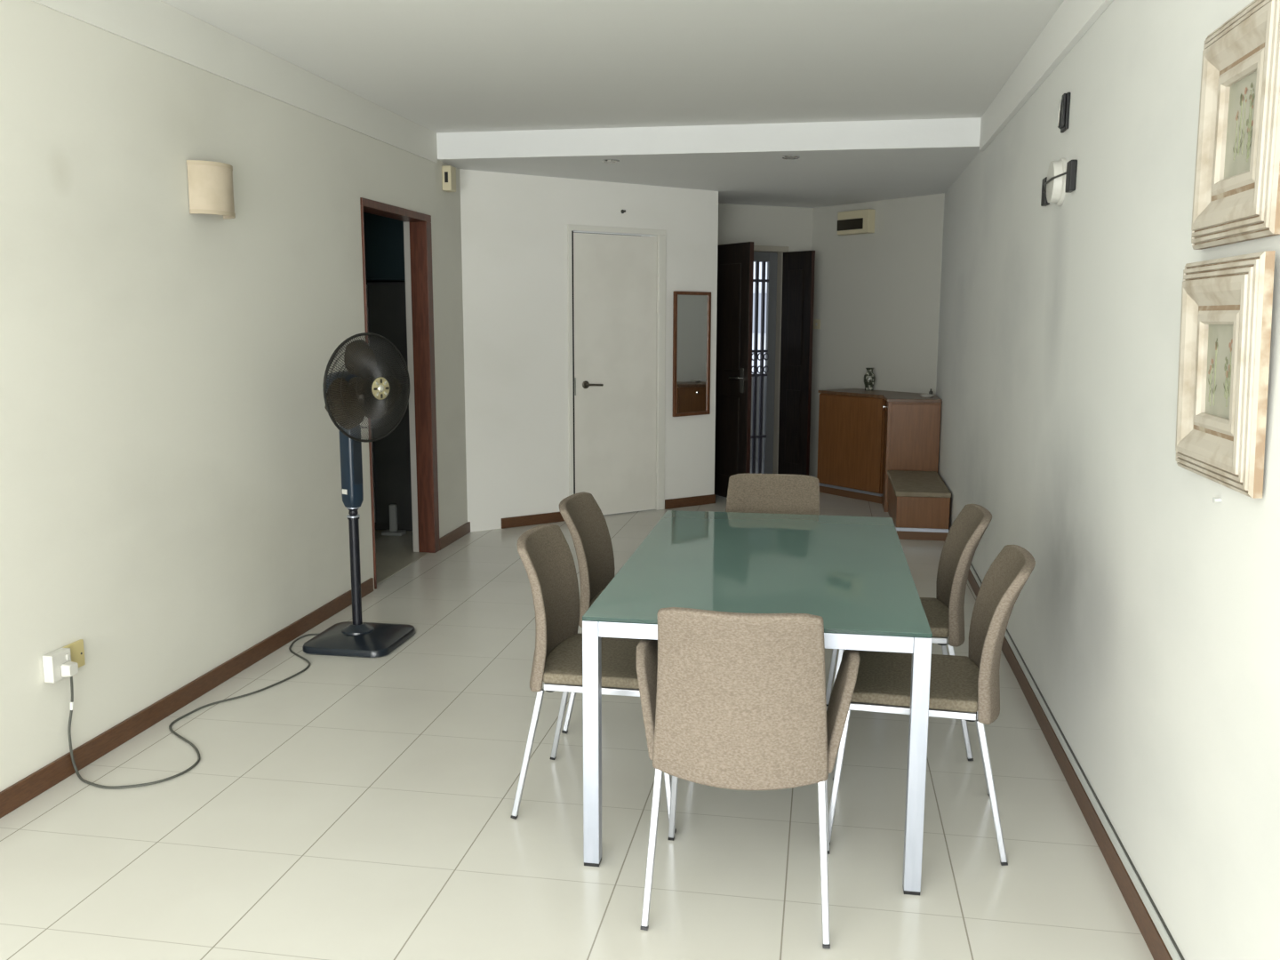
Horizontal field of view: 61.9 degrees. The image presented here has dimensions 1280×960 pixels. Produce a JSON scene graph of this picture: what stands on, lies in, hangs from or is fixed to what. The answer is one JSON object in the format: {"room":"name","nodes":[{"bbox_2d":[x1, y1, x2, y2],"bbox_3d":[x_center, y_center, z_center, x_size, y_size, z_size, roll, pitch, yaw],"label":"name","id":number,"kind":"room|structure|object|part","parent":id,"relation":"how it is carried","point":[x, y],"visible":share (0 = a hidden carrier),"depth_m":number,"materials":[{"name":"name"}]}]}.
{"room":"dining room","nodes":[
{"label":"dining room","id":0,"kind":"room"},
{"bbox_2d":[0,0,467,791],"bbox_3d":[-2.022,-0.269,2.930,0.130,2.640,9.100,2,9,9],"label":"wall","id":1,"kind":"structure","parent":0,"point":[172,503],"depth_m":3.97,"materials":[{"name":"beige paint"}]},
{"bbox_2d":[41,648,71,682],"bbox_3d":[-1.875,0.597,3.440,0.040,0.090,0.088,2,9,9],"label":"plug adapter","id":2,"kind":"object","parent":1,"relation":"attached to","point":[52,661],"visible":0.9,"depth_m":3.41,"materials":[{"name":"white plastic"}]},
{"bbox_2d":[65,653,70,660],"bbox_3d":[-1.853,0.573,3.461,0.005,0.021,0.016,2,9,9],"label":"switch","id":3,"kind":"object","parent":2,"relation":"attached to","point":[68,655],"depth_m":3.46,"materials":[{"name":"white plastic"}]},
{"bbox_2d":[62,639,85,667],"bbox_3d":[-1.872,0.583,3.533,0.013,0.090,0.092,2,9,9],"label":"socket plate","id":4,"kind":"object","parent":1,"relation":"attached to","point":[76,648],"visible":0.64,"depth_m":3.54,"materials":[{"name":"beige plastic"}]},
{"bbox_2d":[0,577,373,818],"bbox_3d":[-2.094,1.126,2.290,0.014,0.074,7.415,2,9,9],"label":"baseboard","id":5,"kind":"structure","parent":1,"relation":"attached to","point":[39,781],"depth_m":3.98,"materials":[{"name":"brown wood"}]},
{"bbox_2d":[186,160,235,219],"bbox_3d":[-1.667,-1.141,4.209,0.103,0.199,0.240,2,9,9],"label":"wall sconce","id":6,"kind":"object","parent":1,"relation":"attached to","point":[211,189],"visible":1,"depth_m":4.13,"materials":[{"name":"beige"}]},
{"bbox_2d":[30,0,437,163],"bbox_3d":[-1.991,-1.444,2.500,0.007,0.184,8.619,2,9,9],"label":"crown molding","id":7,"kind":"structure","parent":1,"relation":"attached to","point":[161,27],"depth_m":4.44,"materials":[{"name":"beige paint"}]},
{"bbox_2d":[360,197,439,588],"bbox_3d":[-1.457,-0.519,6.298,0.152,2.122,1.016,2,9,9],"label":"door frame","id":8,"kind":"structure","parent":1,"relation":"in","point":[417,226],"depth_m":6.69,"materials":[{"name":"brown wood"}]},
{"bbox_2d":[441,165,455,191],"bbox_3d":[-1.225,-1.937,6.876,0.061,0.155,0.128,2,9,9],"label":"door chime","id":9,"kind":"object","parent":1,"relation":"attached to","point":[448,172],"visible":1,"depth_m":6.82,"materials":[{"name":"beige plastic"}]},
{"bbox_2d":[439,521,470,550],"bbox_3d":[-1.254,0.375,7.238,0.014,0.074,0.612,2,9,9],"label":"baseboard","id":10,"kind":"structure","parent":1,"relation":"attached to","point":[463,530],"depth_m":7.21,"materials":[{"name":"brown wood"}]},
{"bbox_2d":[0,457,1153,959],"bbox_3d":[-0.155,0.698,5.707,6.614,0.103,15.260,2,9,10],"label":"floor","id":11,"kind":"structure","parent":0,"point":[342,808],"depth_m":3.14,"materials":[{"name":"beige tile"}]},
{"bbox_2d":[60,332,415,789],"bbox_3d":[-1.461,0.152,4.194,0.548,1.430,1.830,2,9,10],"label":"fan","id":12,"kind":"object","parent":11,"relation":"on","point":[351,395],"visible":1,"depth_m":4.76,"materials":[{"name":"black plastic"}]},
{"bbox_3d":[-1.565,0.685,4.224,0.363,0.366,1.699,2,9,10],"label":"power cord","id":13,"kind":"part","parent":12,"relation":"part of","materials":[{"name":"grey plastic"}]},
{"bbox_3d":[-1.339,0.053,4.841,0.032,0.022,0.003,6,11,35],"label":"maker plate","id":14,"kind":"part","parent":12,"relation":"part of","materials":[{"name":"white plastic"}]},
{"bbox_3d":[-1.298,-0.335,4.675,0.060,0.225,0.184,8,12,42],"label":"blade","id":15,"kind":"part","parent":12,"relation":"part of","materials":[{"name":"brown plastic"}]},
{"bbox_3d":[-1.275,-0.085,4.825,0.003,0.210,0.048,6,11,35],"label":"control panel","id":16,"kind":"part","parent":12,"relation":"part of","materials":[{"name":"black plastic"}]},
{"bbox_3d":[-1.230,-0.528,4.718,0.046,0.180,0.220,2,9,15],"label":"blade","id":17,"kind":"part","parent":12,"relation":"part of","materials":[{"name":"brown plastic"}]},
{"bbox_2d":[326,335,407,439],"bbox_3d":[-1.218,-0.408,4.726,0.238,0.466,0.420,2,9,10],"label":"grille","id":18,"kind":"object","parent":12,"relation":"attached to","point":[353,396],"depth_m":4.68,"materials":[{"name":"black metal"}]},
{"bbox_3d":[-1.163,-0.373,4.833,0.060,0.198,0.207,7,11,39],"label":"blade","id":19,"kind":"part","parent":12,"relation":"part of","materials":[{"name":"brown plastic"}]},
{"bbox_2d":[366,281,412,531],"bbox_3d":[-1.904,-0.546,7.753,0.950,1.731,0.620,2,9,10],"label":"tall cabinet","id":20,"kind":"object","parent":11,"relation":"on","point":[386,300],"visible":0.3,"depth_m":7.44,"materials":[{"name":"grey laminate"}]},
{"bbox_2d":[381,504,406,535],"bbox_3d":[-1.715,0.274,7.424,0.150,0.210,0.110,2,9,10],"label":"stand","id":21,"kind":"object","parent":11,"relation":"on","point":[393,531],"visible":1,"depth_m":7.40,"materials":[{"name":"grey plastic"}]},
{"bbox_3d":[-1.715,0.264,7.422,0.050,0.188,0.040,2,9,10],"label":"post","id":22,"kind":"part","parent":21,"relation":"part of","materials":[{"name":"grey plastic"}]},
{"bbox_2d":[559,491,615,733],"bbox_3d":[-0.016,0.487,4.014,0.553,0.834,0.463,2,9,11],"label":"dining chair","id":23,"kind":"object","parent":11,"relation":"on","point":[586,523],"visible":0.27,"depth_m":4.04,"materials":[{"name":"beige fabric"}]},
{"bbox_3d":[-0.230,0.719,3.874,0.104,0.399,0.022,0,9,-4],"label":"leg","id":24,"kind":"part","parent":23,"relation":"part of","materials":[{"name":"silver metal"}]},
{"bbox_3d":[-0.213,0.294,4.023,0.152,0.457,0.431,2,9,11],"label":"backrest","id":25,"kind":"part","parent":23,"relation":"part of","materials":[{"name":"beige fabric"}]},
{"bbox_3d":[0.030,0.463,4.001,0.420,0.034,0.422,2,9,11],"label":"seat","id":26,"kind":"part","parent":23,"relation":"part of","materials":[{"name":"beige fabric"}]},
{"bbox_2d":[510,523,676,833],"bbox_3d":[-0.107,0.584,3.347,0.519,0.842,0.463,2,9,11],"label":"dining chair","id":27,"kind":"object","parent":11,"relation":"on","point":[546,556],"visible":0.67,"depth_m":3.30,"materials":[{"name":"beige fabric"}]},
{"bbox_3d":[-0.337,0.820,3.211,0.104,0.399,0.022,0,9,-4],"label":"leg","id":28,"kind":"part","parent":27,"relation":"part of","materials":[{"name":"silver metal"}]},
{"bbox_3d":[-0.300,0.389,3.354,0.126,0.460,0.431,2,9,11],"label":"backrest","id":29,"kind":"part","parent":27,"relation":"part of","materials":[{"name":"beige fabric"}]},
{"bbox_3d":[-0.259,0.758,3.618,0.104,0.399,0.022,4,10,25],"label":"leg","id":30,"kind":"part","parent":27,"relation":"part of","materials":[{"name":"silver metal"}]},
{"bbox_3d":[-0.078,0.563,3.338,0.420,0.034,0.422,2,9,11],"label":"seat","id":31,"kind":"part","parent":27,"relation":"part of","materials":[{"name":"beige fabric"}]},
{"bbox_3d":[-0.063,0.591,3.340,0.376,0.020,0.420,2,9,11],"label":"seat frame","id":32,"kind":"part","parent":27,"relation":"part of","materials":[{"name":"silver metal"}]},
{"bbox_3d":[0.077,0.833,3.134,0.071,0.398,0.023,6,11,36],"label":"leg","id":33,"kind":"part","parent":27,"relation":"part of","materials":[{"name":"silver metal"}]},
{"bbox_2d":[636,607,860,948],"bbox_3d":[0.267,0.679,2.755,0.577,0.834,0.536,2,9,10],"label":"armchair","id":34,"kind":"object","parent":11,"relation":"on","point":[730,700],"visible":0.97,"depth_m":2.56,"materials":[{"name":"beige fabric"}]},
{"bbox_3d":[0.034,0.554,2.821,0.088,0.240,0.359,2,9,10],"label":"armrest","id":35,"kind":"part","parent":34,"relation":"part of","materials":[{"name":"beige fabric"}]},
{"bbox_3d":[0.031,0.905,2.658,0.022,0.399,0.104,4,10,24],"label":"leg","id":36,"kind":"part","parent":34,"relation":"part of","materials":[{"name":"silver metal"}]},
{"bbox_3d":[0.102,0.844,3.060,0.024,0.397,0.058,-4,10,-27],"label":"leg","id":37,"kind":"part","parent":34,"relation":"part of","materials":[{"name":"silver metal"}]},
{"bbox_3d":[0.235,0.521,2.539,0.431,0.457,0.152,2,9,10],"label":"backrest","id":38,"kind":"part","parent":34,"relation":"part of","materials":[{"name":"beige fabric"}]},
{"bbox_3d":[0.445,0.916,2.588,0.022,0.399,0.104,-1,9,-5],"label":"leg","id":39,"kind":"part","parent":34,"relation":"part of","materials":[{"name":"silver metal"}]},
{"bbox_3d":[0.515,0.856,2.990,0.058,0.397,0.024,-8,12,-42],"label":"leg","id":40,"kind":"part","parent":34,"relation":"part of","materials":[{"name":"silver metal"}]},
{"bbox_3d":[0.516,0.568,2.739,0.088,0.240,0.359,2,9,10],"label":"armrest","id":41,"kind":"part","parent":34,"relation":"part of","materials":[{"name":"beige fabric"}]},
{"bbox_2d":[582,510,932,895],"bbox_3d":[0.426,0.608,3.613,0.906,0.712,1.615,2,9,9],"label":"dining table","id":42,"kind":"object","parent":11,"relation":"on","point":[853,573],"visible":0.85,"depth_m":3.10,"materials":[{"name":"metal"}]},
{"bbox_3d":[-0.130,0.714,2.918,0.044,0.690,0.044,2,9,9],"label":"leg","id":43,"kind":"part","parent":42,"relation":"part of","materials":[{"name":"metal"}]},
{"bbox_3d":[0.294,0.406,2.792,0.817,0.042,0.030,2,9,9],"label":"rail","id":44,"kind":"part","parent":42,"relation":"part of","materials":[{"name":"metal"}]},
{"bbox_3d":[0.426,0.262,3.560,0.906,0.012,1.615,2,9,9],"label":"glass","id":45,"kind":"part","parent":42,"relation":"part of","materials":[{"name":"teal glass"}]},
{"bbox_3d":[0.720,0.738,2.777,0.044,0.690,0.044,2,9,9],"label":"leg","id":46,"kind":"part","parent":42,"relation":"part of","materials":[{"name":"metal"}]},
{"bbox_2d":[725,472,820,515],"bbox_3d":[0.538,0.423,4.442,0.463,0.834,0.553,2,9,10],"label":"dining chair","id":47,"kind":"object","parent":11,"relation":"on","point":[748,492],"visible":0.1,"depth_m":4.59,"materials":[{"name":"beige fabric"}]},
{"bbox_2d":[816,392,886,503],"bbox_3d":[1.923,-0.293,9.063,0.447,0.862,0.725,-6,11,-35],"label":"cabinet","id":48,"kind":"object","parent":11,"relation":"on","point":[852,428],"visible":0.7,"depth_m":8.91,"materials":[{"name":"orange wood"}]},
{"bbox_2d":[818,388,941,402],"bbox_3d":[2.031,-0.696,8.757,0.644,0.025,1.360,-3,9,-20],"label":"countertop","id":49,"kind":"structure","parent":48,"relation":"on","point":[887,396],"depth_m":8.69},
{"bbox_2d":[864,368,875,390],"bbox_3d":[1.966,-0.864,9.148,0.100,0.190,0.100,2,9,10],"label":"porcelain vase","id":50,"kind":"object","parent":49,"relation":"on","point":[869,378],"visible":1,"depth_m":9.12,"materials":[{"name":"multicoloured ceramic"}]},
{"bbox_2d":[920,394,934,397],"bbox_3d":[2.246,-0.657,8.355,0.110,0.020,0.110,2,9,10],"label":"dish","id":51,"kind":"object","parent":49,"relation":"on","point":[922,396],"visible":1,"depth_m":8.32,"materials":[{"name":"white ceramic"}]},
{"bbox_2d":[825,504,991,760],"bbox_3d":[0.957,0.513,3.857,0.553,0.834,0.463,2,9,10],"label":"dining chair","id":52,"kind":"object","parent":11,"relation":"on","point":[945,613],"visible":0.62,"depth_m":3.75,"materials":[{"name":"beige fabric"}]},
{"bbox_3d":[0.752,0.682,4.134,0.071,0.398,0.023,6,11,35],"label":"leg","id":53,"kind":"part","parent":52,"relation":"part of","materials":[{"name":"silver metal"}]},
{"bbox_3d":[0.680,0.744,3.725,0.071,0.398,0.023,-2,9,-16],"label":"leg","id":54,"kind":"part","parent":52,"relation":"part of","materials":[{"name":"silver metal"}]},
{"bbox_3d":[0.911,0.486,3.861,0.420,0.034,0.422,2,9,10],"label":"seat","id":55,"kind":"part","parent":52,"relation":"part of","materials":[{"name":"beige fabric"}]},
{"bbox_3d":[0.896,0.512,3.868,0.376,0.020,0.420,2,9,10],"label":"seat frame","id":56,"kind":"part","parent":52,"relation":"part of","materials":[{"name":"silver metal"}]},
{"bbox_3d":[1.166,0.694,4.063,0.104,0.399,0.022,-1,9,-5],"label":"leg","id":57,"kind":"part","parent":52,"relation":"part of","materials":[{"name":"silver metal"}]},
{"bbox_3d":[1.095,0.756,3.655,0.104,0.399,0.022,4,10,24],"label":"leg","id":58,"kind":"part","parent":52,"relation":"part of","materials":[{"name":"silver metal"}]},
{"bbox_3d":[1.156,0.332,3.795,0.152,0.457,0.431,2,9,10],"label":"backrest","id":59,"kind":"part","parent":52,"relation":"part of","materials":[{"name":"beige fabric"}]},
{"bbox_2d":[881,401,941,511],"bbox_3d":[2.141,-0.211,8.531,0.431,0.862,0.586,2,9,10],"label":"base cabinet","id":60,"kind":"object","parent":11,"relation":"on","point":[912,429],"visible":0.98,"depth_m":8.22,"materials":[{"name":"orange wood"}]},
{"bbox_3d":[2.110,-0.330,8.225,0.351,0.512,0.015,2,9,10],"label":"door","id":61,"kind":"part","parent":60,"relation":"part of","materials":[{"name":"orange wood"}]},
{"bbox_2d":[887,470,951,541],"bbox_3d":[2.013,0.171,7.768,0.375,0.335,1.054,2,9,10],"label":"storage bench","id":62,"kind":"object","parent":11,"relation":"on","point":[918,501],"visible":0.96,"depth_m":7.29,"materials":[{"name":"orange wood"}]},
{"bbox_2d":[828,544,1035,865],"bbox_3d":[0.853,0.617,3.170,0.555,0.833,0.463,2,9,13],"label":"dining chair","id":63,"kind":"object","parent":11,"relation":"on","point":[966,688],"visible":0.83,"depth_m":3.04,"materials":[{"name":"beige fabric"}]},
{"bbox_3d":[0.565,0.846,3.056,0.062,0.398,0.041,2,9,13],"label":"leg","id":64,"kind":"part","parent":63,"relation":"part of","materials":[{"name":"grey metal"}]},
{"bbox_3d":[0.806,0.590,3.177,0.420,0.034,0.422,2,9,13],"label":"seat","id":65,"kind":"part","parent":63,"relation":"part of","materials":[{"name":"beige fabric"}]},
{"bbox_3d":[0.792,0.616,3.185,0.376,0.020,0.420,2,9,13],"label":"seat frame","id":66,"kind":"part","parent":63,"relation":"part of","materials":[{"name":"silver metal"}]},
{"bbox_3d":[1.072,0.800,3.363,0.104,0.399,0.022,0,9,-1],"label":"leg","id":67,"kind":"part","parent":63,"relation":"part of","materials":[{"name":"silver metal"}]},
{"bbox_3d":[0.974,0.861,2.959,0.104,0.399,0.022,5,10,28],"label":"leg","id":68,"kind":"part","parent":63,"relation":"part of","materials":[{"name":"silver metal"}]},
{"bbox_3d":[1.049,0.439,3.095,0.152,0.457,0.431,2,9,13],"label":"backrest","id":69,"kind":"part","parent":63,"relation":"part of","materials":[{"name":"beige fabric"}]},
{"bbox_2d":[459,168,718,532],"bbox_3d":[-0.334,-0.954,7.995,2.197,2.480,0.120,-6,10,-34],"label":"wall","id":70,"kind":"structure","parent":0,"point":[514,227],"depth_m":7.65,"materials":[{"name":"white paint"}]},
{"bbox_2d":[501,512,564,528],"bbox_3d":[-0.762,0.289,7.812,0.560,0.074,0.014,-6,10,-34],"label":"baseboard","id":71,"kind":"structure","parent":70,"relation":"attached to","point":[554,516],"depth_m":7.78,"materials":[{"name":"brown wood"}]},
{"bbox_2d":[567,224,666,514],"bbox_3d":[-0.185,-0.806,8.085,0.864,2.158,0.173,-6,10,-34],"label":"door","id":72,"kind":"structure","parent":70,"relation":"in","point":[616,283],"depth_m":8.06,"materials":[{"name":"white wood"}]},
{"bbox_3d":[-0.477,-0.688,7.871,0.010,0.130,0.002,-6,10,-34],"label":"lock plate","id":73,"kind":"part","parent":72,"relation":"part of","materials":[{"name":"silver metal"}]},
{"bbox_3d":[-0.392,-0.704,7.898,0.058,0.058,0.046,-6,10,-34],"label":"handle","id":74,"kind":"part","parent":72,"relation":"part of","materials":[{"name":"grey metal"}]},
{"bbox_3d":[-0.328,-0.703,7.912,0.125,0.021,0.023,-6,10,-34],"label":"lever","id":75,"kind":"part","parent":72,"relation":"part of","materials":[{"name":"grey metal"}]},
{"bbox_2d":[664,494,715,509],"bbox_3d":[0.407,0.173,8.591,0.499,0.074,0.014,-6,10,-34],"label":"baseboard","id":76,"kind":"object","parent":70,"relation":"attached to","point":[688,501],"visible":1,"depth_m":8.58,"materials":[{"name":"brown wood"}]},
{"bbox_2d":[672,291,711,416],"bbox_3d":[0.407,-0.987,8.375,0.396,0.965,0.021,-8,12,-41],"label":"wall mirror","id":77,"kind":"object","parent":70,"relation":"attached to","point":[692,310],"visible":1,"depth_m":8.37,"materials":[{"name":"clear mirror"}]},
{"bbox_2d":[160,0,1063,132],"bbox_3d":[-0.413,-1.541,2.143,3.580,0.120,8.790,2,9,10],"label":"ceiling","id":78,"kind":"structure","parent":0,"point":[440,66],"depth_m":4.67,"materials":[{"name":"paint"}]},
{"bbox_2d":[436,117,981,207],"bbox_3d":[0.653,-2.359,8.068,3.344,0.280,3.400,2,9,10],"label":"bulkhead","id":79,"kind":"object","parent":78,"relation":"attached to","point":[852,162],"visible":0.81,"depth_m":6.66,"materials":[{"name":"paint"}]},
{"bbox_2d":[601,159,619,163],"bbox_3d":[-0.184,-2.012,6.738,0.112,0.017,0.112,2,9,10],"label":"recessed light","id":80,"kind":"object","parent":79,"relation":"attached to","point":[607,161],"visible":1,"depth_m":6.71,"materials":[{"name":"silver metal"}]},
{"bbox_2d":[781,154,799,159],"bbox_3d":[0.925,-1.981,6.548,0.112,0.017,0.112,2,9,10],"label":"recessed light","id":81,"kind":"object","parent":79,"relation":"attached to","point":[788,156],"visible":1,"depth_m":6.52,"materials":[{"name":"silver metal"}]},
{"bbox_2d":[750,373,765,457],"bbox_3d":[0.825,-0.671,11.420,6.000,0.904,0.120,-4,9,-23],"label":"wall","id":82,"kind":"structure","parent":0,"point":[758,377],"depth_m":11.55,"materials":[{"name":"grey paint"}]},
{"bbox_2d":[717,203,813,251],"bbox_3d":[0.807,-1.192,9.579,1.578,2.480,0.140,-4,9,-23],"label":"wall","id":83,"kind":"structure","parent":0,"point":[762,225],"depth_m":9.48,"materials":[{"name":"grey paint"}]},
{"bbox_2d":[717,244,788,473],"bbox_3d":[0.819,-1.021,9.601,1.056,2.132,0.147,-4,9,-23],"label":"door frame","id":84,"kind":"structure","parent":83,"relation":"in","point":[780,250],"depth_m":9.71,"materials":[{"name":"beige"}]},
{"bbox_2d":[714,241,753,497],"bbox_3d":[0.657,-0.903,8.934,0.154,2.078,0.906,-5,10,-29],"label":"door","id":85,"kind":"structure","parent":84,"relation":"attached to","point":[735,261],"depth_m":8.69,"materials":[{"name":"brown wood"}]},
{"bbox_3d":[0.728,-0.361,8.837,0.007,0.660,0.302,-5,10,-29],"label":"panel","id":86,"kind":"part","parent":85,"relation":"part of","materials":[{"name":"black wood"}]},
{"bbox_3d":[0.730,-1.325,8.691,0.007,0.850,0.302,-5,10,-29],"label":"panel","id":87,"kind":"part","parent":85,"relation":"part of","materials":[{"name":"black wood"}]},
{"bbox_3d":[0.770,-0.825,8.636,0.050,0.019,0.124,-5,10,-29],"label":"lever","id":88,"kind":"part","parent":85,"relation":"part of","materials":[{"name":"silver metal"}]},
{"bbox_3d":[0.821,-0.802,8.607,0.006,0.200,0.045,-5,10,-29],"label":"handle plate","id":89,"kind":"part","parent":85,"relation":"part of","materials":[{"name":"grey metal"}]},
{"bbox_2d":[750,251,777,473],"bbox_3d":[0.808,-1.003,9.617,0.924,2.071,0.045,-4,9,-23],"label":"metal gate","id":90,"kind":"object","parent":84,"relation":"attached to","point":[771,258],"visible":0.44,"depth_m":9.73,"materials":[{"name":"grey metal"}]},
{"bbox_3d":[0.797,-0.380,9.689,0.789,0.024,0.012,-4,9,-23],"label":"rail","id":91,"kind":"part","parent":90,"relation":"part of","materials":[{"name":"grey metal"}]},
{"bbox_3d":[0.798,-0.938,9.604,0.789,0.024,0.012,-4,9,-23],"label":"rail","id":92,"kind":"part","parent":90,"relation":"part of","materials":[{"name":"grey metal"}]},
{"bbox_3d":[0.799,-1.151,9.572,0.789,0.024,0.012,-4,9,-23],"label":"rail","id":93,"kind":"part","parent":90,"relation":"part of","materials":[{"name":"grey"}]},
{"bbox_3d":[0.800,-1.774,9.477,0.789,0.024,0.012,-4,9,-23],"label":"rail","id":94,"kind":"part","parent":90,"relation":"part of","materials":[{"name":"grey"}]},
{"bbox_2d":[777,250,815,475],"bbox_3d":[1.395,-0.990,9.554,0.056,2.066,0.352,-7,11,-38],"label":"door","id":95,"kind":"structure","parent":84,"relation":"attached to","point":[797,267],"depth_m":9.51,"materials":[{"name":"brown wood"}]},
{"bbox_3d":[1.374,-0.478,9.617,0.007,0.660,0.170,-7,11,-38],"label":"panel","id":96,"kind":"part","parent":95,"relation":"part of","materials":[{"name":"black wood"}]},
{"bbox_3d":[1.376,-1.437,9.471,0.007,0.838,0.170,-7,11,-38],"label":"panel","id":97,"kind":"part","parent":95,"relation":"part of","materials":[{"name":"black wood"}]},
{"bbox_2d":[808,192,944,477],"bbox_3d":[2.034,-1.143,9.276,0.120,2.480,1.458,-6,11,-35],"label":"wall","id":98,"kind":"structure","parent":0,"point":[877,294],"depth_m":9.10,"materials":[{"name":"grey paint"}]},
{"bbox_2d":[813,319,820,328],"bbox_3d":[1.608,-1.417,9.717,0.012,0.086,0.086,-6,11,-35],"label":"light switch","id":99,"kind":"object","parent":98,"relation":"attached to","point":[816,322],"visible":0.99,"depth_m":9.71,"materials":[{"name":"beige plastic"}]},
{"bbox_2d":[836,208,875,235],"bbox_3d":[1.855,-2.215,9.185,0.091,0.195,0.360,-6,11,-35],"label":"box","id":100,"kind":"object","parent":98,"relation":"attached to","point":[859,221],"visible":1,"depth_m":9.13,"materials":[{"name":"beige plastic"}]},
{"bbox_2d":[936,0,1279,959],"bbox_3d":[1.473,-0.314,3.287,0.120,2.640,11.001,2,9,10],"label":"wall","id":101,"kind":"structure","parent":0,"point":[1146,619],"depth_m":2.97,"materials":[{"name":"white paint"}]},
{"bbox_2d":[979,0,1113,151],"bbox_3d":[1.187,-1.354,1.958,0.025,0.184,8.620,2,9,10],"label":"crown molding","id":102,"kind":"structure","parent":101,"relation":"attached to","point":[1072,20],"depth_m":4.29,"materials":[{"name":"paint"}]},
{"bbox_2d":[1040,158,1077,206],"bbox_3d":[1.528,-1.097,3.947,0.055,0.168,0.535,2,9,10],"label":"fitting","id":103,"kind":"object","parent":101,"relation":"attached to","point":[1060,180],"visible":1,"depth_m":3.86,"materials":[{"name":"white plastic"}]},
{"bbox_2d":[1056,92,1070,132],"bbox_3d":[1.536,-1.333,3.876,0.028,0.127,0.090,2,9,10],"label":"clip","id":104,"kind":"object","parent":101,"relation":"attached to","point":[1063,115],"visible":1,"depth_m":3.84,"materials":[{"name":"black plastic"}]},
{"bbox_2d":[949,527,1184,959],"bbox_3d":[1.262,1.015,2.720,0.012,0.028,9.331,2,9,10],"label":"cable trunking","id":105,"kind":"object","parent":101,"relation":"attached to","point":[1145,896],"visible":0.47,"depth_m":3.04,"materials":[{"name":"grey plastic"}]},
{"bbox_2d":[967,569,1172,959],"bbox_3d":[1.258,1.069,2.714,0.014,0.074,9.401,2,9,10],"label":"baseboard","id":106,"kind":"structure","parent":101,"relation":"attached to","point":[1152,938],"depth_m":3.13,"materials":[{"name":"brown wood"}]},
{"bbox_2d":[1212,496,1221,502],"bbox_3d":[1.199,0.042,2.219,0.015,0.012,0.011,2,9,10],"label":"nail","id":107,"kind":"object","parent":101,"relation":"attached to","point":[1214,500],"visible":1,"depth_m":2.22,"materials":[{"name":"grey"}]},
{"bbox_2d":[1175,250,1275,498],"bbox_3d":[1.176,-0.223,2.179,0.050,0.452,0.452,2,9,10],"label":"framed print","id":108,"kind":"object","parent":101,"relation":"attached to","point":[1225,335],"visible":1,"depth_m":2.12,"materials":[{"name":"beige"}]},
{"bbox_2d":[1204,324,1233,418],"bbox_3d":[1.190,-0.223,2.177,0.013,0.190,0.190,2,9,10],"label":"print","id":109,"kind":"object","parent":108,"relation":"attached to","point":[1219,339],"depth_m":2.20,"materials":[{"name":"beige paper"}]},
{"bbox_2d":[1191,0,1279,249],"bbox_3d":[1.184,-0.701,2.118,0.041,0.452,0.452,2,9,10],"label":"framed print","id":110,"kind":"object","parent":101,"relation":"attached to","point":[1236,198],"visible":1,"depth_m":2.10,"materials":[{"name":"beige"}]},
{"bbox_2d":[1224,71,1256,179],"bbox_3d":[1.198,-0.701,2.115,0.008,0.190,0.190,2,9,10],"label":"print","id":111,"kind":"object","parent":110,"relation":"attached to","point":[1240,88],"depth_m":2.13,"materials":[{"name":"beige paper"}]},
{"label":"outside","id":112,"kind":"structure","parent":0,"visible":0},
{"bbox_2d":[752,262,767,373],"bbox_3d":[6.642,-6.254,37.891,22.000,16.000,6.060,2,9,10],"label":"apartment block","id":113,"kind":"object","parent":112,"point":[760,263],"visible":0.02,"depth_m":35.36,"materials":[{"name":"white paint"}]},
{"bbox_3d":[-2.372,-0.764,6.714,1.826,2.480,3.000,2,9,10],"label":"wall","id":114,"kind":"structure","parent":0,"visible":0},
{"bbox_2d":[363,212,405,282],"bbox_3d":[-1.905,-1.769,7.544,0.950,0.730,0.668,2,9,10],"label":"upper cabinet","id":115,"kind":"object","parent":114,"relation":"attached to","point":[384,245],"visible":0.02,"depth_m":7.20,"materials":[{"name":"teal laminate"}]}
]}

